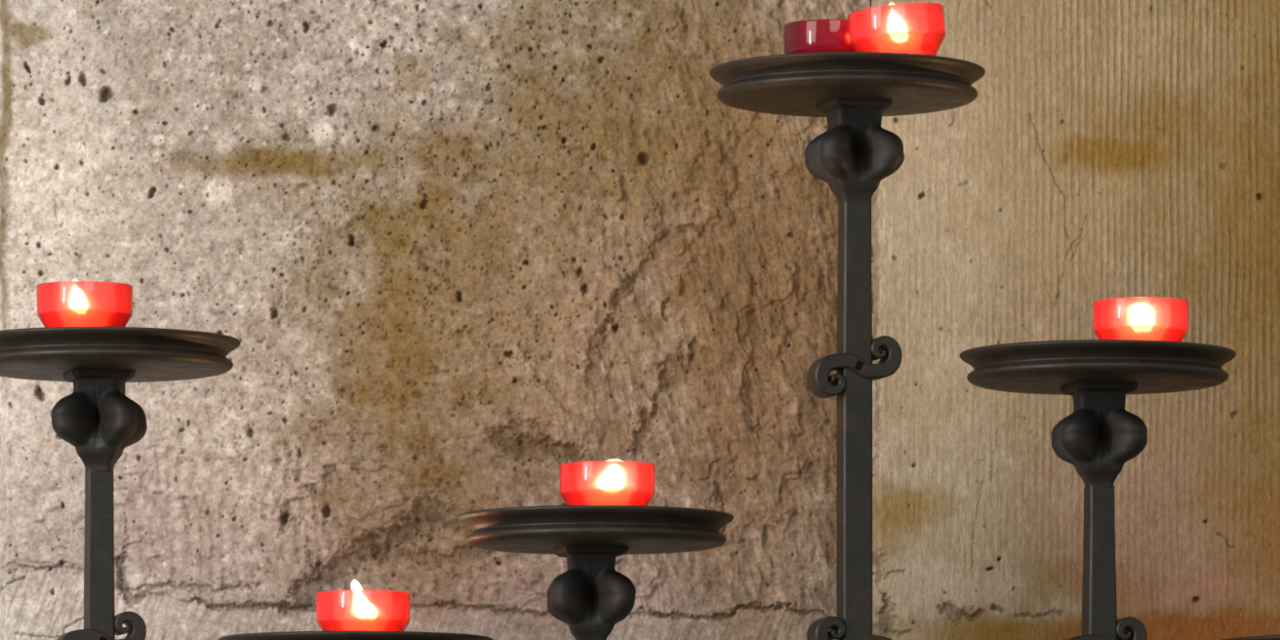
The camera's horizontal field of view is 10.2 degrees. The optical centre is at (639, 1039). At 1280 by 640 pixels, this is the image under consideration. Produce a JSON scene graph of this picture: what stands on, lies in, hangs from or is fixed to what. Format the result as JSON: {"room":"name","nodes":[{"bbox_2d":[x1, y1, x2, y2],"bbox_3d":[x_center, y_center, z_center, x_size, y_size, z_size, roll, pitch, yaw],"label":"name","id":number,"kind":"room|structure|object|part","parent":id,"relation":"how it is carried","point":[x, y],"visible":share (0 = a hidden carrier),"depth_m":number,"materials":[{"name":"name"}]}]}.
{"room":"church","nodes":[
{"label":"church","id":0,"kind":"room"},
{"bbox_2d":[0,0,1279,639],"bbox_3d":[-0.027,-0.264,4.755,2.374,2.428,0.024,0,0,0],"label":"wall","id":1,"kind":"structure","parent":0,"point":[457,254],"depth_m":4.75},
{"bbox_3d":[0.000,0.980,1.873,6.000,0.060,5.745,0,0,0],"label":"floor","id":2,"kind":"structure","parent":0,"visible":0},
{"bbox_2d":[0,326,240,639],"bbox_3d":[-0.336,0.256,4.500,0.172,1.388,0.172,0,0,44],"label":"candle stand","id":3,"kind":"object","parent":2,"relation":"on","point":[98,419],"visible":1,"depth_m":4.48,"materials":[{"name":"metal"}]},
{"bbox_2d":[36,280,133,327],"bbox_3d":[-0.345,-0.454,4.480,0.060,0.037,0.060,0,0,0],"label":"votive candle","id":4,"kind":"object","parent":3,"relation":"on","point":[46,313],"visible":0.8,"depth_m":4.46,"materials":[{"name":"red glass"}]},
{"bbox_3d":[-0.338,0.276,4.500,0.019,1.264,0.019,0,0,-14],"label":"stem","id":5,"kind":"part","parent":3,"relation":"part of","materials":[{"name":"metal"}]},
{"bbox_3d":[-0.336,-0.427,4.500,0.172,0.020,0.172,0,0,-40],"label":"drip plate","id":6,"kind":"part","parent":3,"relation":"part of","materials":[{"name":"metal"}]},
{"bbox_2d":[217,631,493,639],"bbox_3d":[-0.177,0.349,4.500,0.172,1.201,0.172,0,0,-13],"label":"candle stand","id":7,"kind":"object","parent":2,"relation":"on","point":[295,635],"visible":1,"depth_m":4.42,"materials":[{"name":"metal"}]},
{"bbox_2d":[315,590,410,631],"bbox_3d":[-0.175,-0.270,4.553,0.060,0.042,0.060,0,0,0],"label":"votive candle","id":8,"kind":"object","parent":7,"relation":"on","point":[325,620],"visible":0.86,"depth_m":4.54,"materials":[{"name":"red glass"}]},
{"bbox_2d":[457,505,733,639],"bbox_3d":[-0.028,0.311,4.500,0.172,1.278,0.172,0,0,-31],"label":"candle stand","id":9,"kind":"object","parent":2,"relation":"on","point":[591,597],"visible":1,"depth_m":4.46,"materials":[{"name":"metal"}]},
{"bbox_3d":[-0.028,-0.318,4.500,0.172,0.020,0.172,0,0,-30],"label":"drip plate","id":10,"kind":"part","parent":9,"relation":"part of","materials":[{"name":"metal"}]},
{"bbox_2d":[559,461,655,506],"bbox_3d":[-0.021,-0.344,4.503,0.060,0.037,0.060,0,0,0],"label":"votive candle","id":11,"kind":"object","parent":9,"relation":"on","point":[569,492],"visible":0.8,"depth_m":4.49,"materials":[{"name":"red glass"}]},
{"bbox_2d":[709,51,985,639],"bbox_3d":[0.130,0.172,4.500,0.172,1.556,0.172,0,0,13],"label":"candle stand","id":12,"kind":"object","parent":2,"relation":"on","point":[854,90],"visible":1,"depth_m":4.49,"materials":[{"name":"metal"}]},
{"bbox_2d":[783,18,879,53],"bbox_3d":[0.120,-0.621,4.526,0.060,0.034,0.060,0,0,0],"label":"votive candle","id":13,"kind":"object","parent":12,"relation":"on","point":[826,35],"visible":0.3,"depth_m":4.50,"materials":[{"name":"red glass"}]},
{"bbox_3d":[0.130,-0.596,4.500,0.172,0.020,0.172,0,0,10],"label":"drip plate","id":14,"kind":"part","parent":12,"relation":"part of","materials":[{"name":"metal"}]},
{"bbox_3d":[0.134,0.193,4.500,0.020,1.430,0.020,0,0,-14],"label":"stem","id":15,"kind":"part","parent":12,"relation":"part of","materials":[{"name":"metal"}]},
{"bbox_2d":[847,2,945,55],"bbox_3d":[0.159,-0.623,4.475,0.061,0.040,0.060,0,0,-10],"label":"votive candle","id":16,"kind":"object","parent":12,"relation":"on","point":[932,40],"visible":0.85,"depth_m":4.46,"materials":[{"name":"red glass"}]},
{"bbox_2d":[959,339,1235,639],"bbox_3d":[0.286,0.260,4.500,0.172,1.380,0.172,0,0,5],"label":"candle stand","id":17,"kind":"object","parent":2,"relation":"on","point":[1100,436],"visible":1,"depth_m":4.48,"materials":[{"name":"metal"}]},
{"bbox_3d":[0.286,-0.419,4.500,0.172,0.020,0.172,0,0,20],"label":"drip plate","id":18,"kind":"part","parent":17,"relation":"part of","materials":[{"name":"metal"}]},
{"bbox_3d":[0.287,0.281,4.500,0.020,1.254,0.020,0,0,-14],"label":"stem","id":19,"kind":"part","parent":17,"relation":"part of","materials":[{"name":"metal"}]},
{"bbox_2d":[1093,297,1188,342],"bbox_3d":[0.313,-0.445,4.500,0.060,0.035,0.060,0,0,0],"label":"votive candle","id":20,"kind":"object","parent":17,"relation":"on","point":[1102,329],"visible":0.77,"depth_m":4.49,"materials":[{"name":"red glass"}]},
{"bbox_2d":[1219,635,1279,639],"bbox_3d":[0.445,0.350,4.500,0.172,1.200,0.172,0,0,42],"label":"candle stand","id":21,"kind":"object","parent":2,"relation":"on","point":[1264,637],"visible":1,"depth_m":4.44,"materials":[{"name":"metal"}]}
]}

